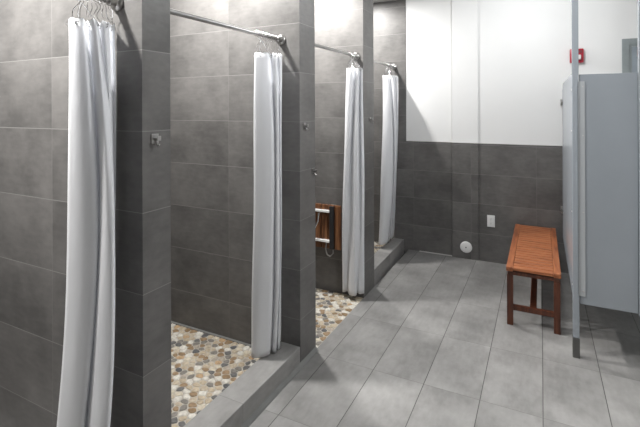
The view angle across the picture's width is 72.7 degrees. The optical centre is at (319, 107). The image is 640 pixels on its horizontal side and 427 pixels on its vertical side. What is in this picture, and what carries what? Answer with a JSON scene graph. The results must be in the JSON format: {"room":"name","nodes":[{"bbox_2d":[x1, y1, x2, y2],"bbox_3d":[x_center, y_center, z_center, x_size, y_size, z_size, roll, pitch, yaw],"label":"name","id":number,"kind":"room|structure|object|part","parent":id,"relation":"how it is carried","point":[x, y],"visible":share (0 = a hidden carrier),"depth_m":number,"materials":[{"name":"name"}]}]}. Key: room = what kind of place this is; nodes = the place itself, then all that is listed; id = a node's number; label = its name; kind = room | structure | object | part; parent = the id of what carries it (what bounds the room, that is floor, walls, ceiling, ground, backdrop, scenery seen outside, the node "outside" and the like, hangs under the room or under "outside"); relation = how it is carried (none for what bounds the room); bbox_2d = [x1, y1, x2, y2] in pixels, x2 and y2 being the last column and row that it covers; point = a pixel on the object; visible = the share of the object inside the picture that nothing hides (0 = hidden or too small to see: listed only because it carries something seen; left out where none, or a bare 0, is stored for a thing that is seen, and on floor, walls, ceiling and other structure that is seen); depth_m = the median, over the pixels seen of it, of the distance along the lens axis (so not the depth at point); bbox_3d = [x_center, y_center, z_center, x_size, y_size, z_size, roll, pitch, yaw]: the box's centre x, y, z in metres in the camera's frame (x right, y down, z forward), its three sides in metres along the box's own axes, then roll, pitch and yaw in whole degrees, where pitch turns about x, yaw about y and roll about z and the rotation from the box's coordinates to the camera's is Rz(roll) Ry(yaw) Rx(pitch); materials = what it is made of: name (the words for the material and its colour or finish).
{"room":"communal shower room","nodes":[
{"label":"communal shower room","id":0,"kind":"room"},
{"bbox_2d":[0,0,170,426],"bbox_3d":[-1.141,0.232,1.940,1.147,2.880,0.138,0,0,27],"label":"wall","id":1,"kind":"structure","parent":0,"point":[34,34],"depth_m":1.84,"materials":[{"name":"grey tile"}]},
{"bbox_2d":[151,134,160,146],"bbox_3d":[-0.623,0.126,1.663,0.029,0.050,0.034,0,0,27],"label":"robe hook","id":2,"kind":"object","parent":1,"relation":"attached to","point":[155,138],"visible":1,"depth_m":1.66,"materials":[{"name":"metal"}]},
{"bbox_3d":[-0.633,0.120,1.668,0.005,0.038,0.034,0,0,27],"label":"plate","id":3,"kind":"part","parent":2,"relation":"part of","materials":[{"name":"metal"}]},
{"bbox_2d":[170,8,285,44],"bbox_3d":[-0.481,-0.424,2.268,0.066,0.066,1.046,0,0,27],"label":"shower rod","id":4,"kind":"object","parent":1,"relation":"attached to","point":[282,39],"visible":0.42,"depth_m":2.22,"materials":[{"name":"metal"}]},
{"bbox_2d":[251,31,282,357],"bbox_3d":[-0.315,0.509,2.601,0.189,1.905,0.270,0,0,-5],"label":"shower curtain","id":5,"kind":"object","parent":4,"relation":"hanging from","point":[267,221],"visible":0.98,"depth_m":2.52,"materials":[{"name":"white fabric"}]},
{"bbox_2d":[183,341,299,426],"bbox_3d":[-0.426,1.556,2.242,0.154,0.168,1.046,0,0,27],"label":"shower curb","id":6,"kind":"object","parent":1,"relation":"attached to","point":[233,406],"depth_m":2.29,"materials":[{"name":"grey tile"}]},
{"bbox_2d":[240,346,318,426],"bbox_3d":[-0.618,1.579,1.668,0.022,0.022,2.650,0,0,27],"label":"trim","id":7,"kind":"structure","parent":1,"relation":"attached to","point":[274,394],"depth_m":2.42,"materials":[{"name":"grey tile"}]},
{"bbox_2d":[171,323,258,426],"bbox_3d":[-0.937,1.617,2.502,0.992,0.128,1.046,0,0,27],"label":"floor","id":8,"kind":"structure","parent":0,"point":[203,366],"depth_m":2.60,"materials":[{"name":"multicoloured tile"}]},
{"bbox_2d":[170,0,315,361],"bbox_3d":[-0.590,0.231,3.024,1.147,2.880,0.203,0,0,27],"label":"wall","id":9,"kind":"structure","parent":0,"point":[212,66],"depth_m":2.90,"materials":[{"name":"grey tile"}]},
{"bbox_2d":[171,321,250,347],"bbox_3d":[-0.704,1.555,2.960,0.992,0.012,0.018,0,0,27],"label":"trim","id":10,"kind":"structure","parent":9,"relation":"attached to","point":[173,322],"depth_m":2.98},
{"bbox_2d":[315,43,359,59],"bbox_3d":[0.107,-0.432,3.272,0.066,0.066,0.872,0,0,27],"label":"shower rod","id":11,"kind":"object","parent":9,"relation":"attached to","point":[357,56],"visible":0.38,"depth_m":3.30,"materials":[{"name":"metal"}]},
{"bbox_2d":[342,52,363,295],"bbox_3d":[0.262,0.547,3.591,0.200,1.993,0.149,0,0,27],"label":"shower curtain","id":12,"kind":"object","parent":11,"relation":"hanging from","point":[353,178],"visible":0.98,"depth_m":3.56,"materials":[{"name":"white fabric"}]},
{"bbox_2d":[315,0,373,297],"bbox_3d":[-0.091,0.230,4.005,1.147,2.880,0.253,0,0,27],"label":"wall","id":13,"kind":"structure","parent":0,"point":[344,25],"depth_m":3.76,"materials":[{"name":"grey tile"}]},
{"bbox_2d":[315,203,341,256],"bbox_3d":[-0.062,1.044,3.771,0.539,0.433,0.138,0,0,27],"label":"shower seat","id":14,"kind":"object","parent":13,"relation":"attached to","point":[327,217],"visible":0.48,"depth_m":3.68,"materials":[{"name":"brown wood"}]},
{"bbox_3d":[0.079,1.198,3.671,0.079,0.122,0.022,0,0,27],"label":"bent leg","id":15,"kind":"part","parent":14,"relation":"part of","materials":[{"name":"metal"}]},
{"bbox_2d":[374,241,386,252],"bbox_3d":[0.156,1.615,4.652,0.992,0.128,1.123,0,0,27],"label":"floor","id":16,"kind":"structure","parent":0,"point":[377,246],"depth_m":4.85,"materials":[{"name":"beige tile"}]},
{"bbox_2d":[373,0,393,2],"bbox_3d":[0.400,-1.264,1.590,4.420,0.100,6.600,0,0,27],"label":"ceiling","id":17,"kind":"structure","parent":0,"point":[374,1],"depth_m":4.93,"materials":[{"name":"white paint"}]},
{"bbox_2d":[249,250,639,426],"bbox_3d":[0.410,1.630,1.588,4.220,0.092,6.400,0,0,27],"label":"floor","id":18,"kind":"structure","parent":0,"point":[432,343],"depth_m":2.74,"materials":[{"name":"grey tile"}]},
{"bbox_2d":[506,224,560,334],"bbox_3d":[1.810,1.371,3.672,0.352,0.424,1.305,0,0,27],"label":"slatted bench","id":19,"kind":"object","parent":18,"relation":"on","point":[533,253],"visible":1,"depth_m":3.26,"materials":[{"name":"brown wood"}]},
{"bbox_3d":[1.395,1.401,3.188,0.042,0.365,0.042,0,0,27],"label":"leg","id":20,"kind":"part","parent":19,"relation":"part of","materials":[{"name":"brown wood"}]},
{"bbox_3d":[1.672,1.174,3.742,0.045,0.030,1.305,0,0,27],"label":"rail","id":21,"kind":"part","parent":19,"relation":"part of","materials":[{"name":"brown wood"}]},
{"bbox_3d":[1.946,1.173,3.603,0.045,0.030,1.305,0,0,27],"label":"rail","id":22,"kind":"part","parent":19,"relation":"part of","materials":[{"name":"brown wood"}]},
{"bbox_3d":[1.664,1.400,3.052,0.042,0.365,0.042,0,0,27],"label":"leg","id":23,"kind":"part","parent":19,"relation":"part of","materials":[{"name":"brown wood"}]},
{"bbox_2d":[560,0,639,358],"bbox_3d":[2.122,0.181,3.372,0.397,2.800,1.575,0,0,27],"label":"partition","id":24,"kind":"object","parent":18,"relation":"on","point":[600,210],"depth_m":2.70,"materials":[{"name":"metal"}]},
{"bbox_3d":[1.977,0.509,3.461,0.024,1.465,1.522,0,0,27],"label":"panel","id":25,"kind":"part","parent":24,"relation":"part of","materials":[{"name":"grey metal"}]},
{"bbox_3d":[1.623,0.120,2.765,0.036,2.675,0.036,0,0,27],"label":"post","id":26,"kind":"part","parent":24,"relation":"part of","materials":[{"name":"grey metal"}]},
{"bbox_3d":[1.784,0.516,2.696,0.303,1.452,0.026,0,0,27],"label":"panel","id":27,"kind":"part","parent":24,"relation":"part of","materials":[{"name":"grey metal"}]},
{"bbox_2d":[373,0,636,273],"bbox_3d":[1.862,0.223,4.456,4.220,2.880,0.128,0,0,27],"label":"wall","id":28,"kind":"structure","parent":0,"point":[524,46],"depth_m":4.50,"materials":[{"name":"white paint"}]},
{"bbox_2d":[374,60,396,69],"bbox_3d":[0.586,-0.463,4.432,0.066,0.066,1.123,0,0,27],"label":"shower rod","id":29,"kind":"object","parent":28,"relation":"attached to","point":[375,61],"visible":0.38,"depth_m":4.66,"materials":[{"name":"metal"}]},
{"bbox_2d":[379,63,398,244],"bbox_3d":[0.761,0.470,4.688,0.170,1.904,0.488,0,0,22],"label":"shower curtain","id":30,"kind":"object","parent":29,"relation":"hanging from","point":[390,83],"visible":0.99,"depth_m":4.54,"materials":[{"name":"white fabric"}]},
{"bbox_2d":[374,238,403,285],"bbox_3d":[0.658,1.538,4.397,0.154,0.198,1.126,0,0,26],"label":"shower curb","id":31,"kind":"object","parent":28,"relation":"attached to","point":[386,257],"depth_m":4.36,"materials":[{"name":"grey tile"}]},
{"bbox_2d":[419,251,451,255],"bbox_3d":[1.252,1.582,4.717,0.348,0.006,0.014,0,0,27],"label":"trim","id":32,"kind":"structure","parent":28,"relation":"attached to","point":[419,251],"depth_m":4.71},
{"bbox_2d":[460,241,471,252],"bbox_3d":[1.526,1.462,4.547,0.120,0.120,0.017,0,0,27],"label":"access cover","id":33,"kind":"object","parent":28,"relation":"attached to","point":[466,247],"visible":1,"depth_m":4.54,"materials":[{"name":"white plastic"}]},
{"bbox_2d":[487,215,494,226],"bbox_3d":[1.749,1.163,4.449,0.074,0.120,0.010,0,0,27],"label":"wall outlet","id":34,"kind":"object","parent":28,"relation":"attached to","point":[490,218],"visible":1,"depth_m":4.45,"materials":[{"name":"white plastic"}]},
{"bbox_2d":[479,143,559,145],"bbox_3d":[1.974,0.368,4.338,0.744,0.007,0.006,0,0,27],"label":"trim","id":35,"kind":"structure","parent":28,"relation":"attached to","point":[479,143],"depth_m":4.33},
{"bbox_2d":[570,48,583,62],"bbox_3d":[2.410,-0.486,4.083,0.113,0.134,0.072,0,0,27],"label":"fire alarm","id":36,"kind":"object","parent":28,"relation":"attached to","point":[580,50],"visible":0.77,"depth_m":4.06,"materials":[{"name":"red plastic"}]},
{"bbox_2d":[622,38,637,72],"bbox_3d":[3.183,0.478,3.709,0.998,2.200,0.128,0,0,27],"label":"door","id":37,"kind":"structure","parent":28,"relation":"in","point":[629,53],"depth_m":3.91,"materials":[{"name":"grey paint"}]},
{"bbox_3d":[-1.796,0.233,0.650,1.147,2.880,0.230,0,0,27],"label":"wall","id":38,"kind":"structure","parent":0,"visible":0},
{"bbox_2d":[94,0,122,10],"bbox_3d":[-1.068,-0.404,1.116,0.066,0.066,1.263,0,0,27],"label":"shower rod","id":39,"kind":"object","parent":38,"relation":"attached to","point":[116,5],"visible":0.92,"depth_m":1.66,"materials":[{"name":"metal"}]},
{"bbox_2d":[57,0,115,426],"bbox_3d":[-0.834,0.514,1.580,0.297,1.874,0.209,0,0,27],"label":"shower curtain","id":40,"kind":"object","parent":39,"relation":"hanging from","point":[86,385],"visible":1,"depth_m":1.50,"materials":[{"name":"white fabric"}]}
]}

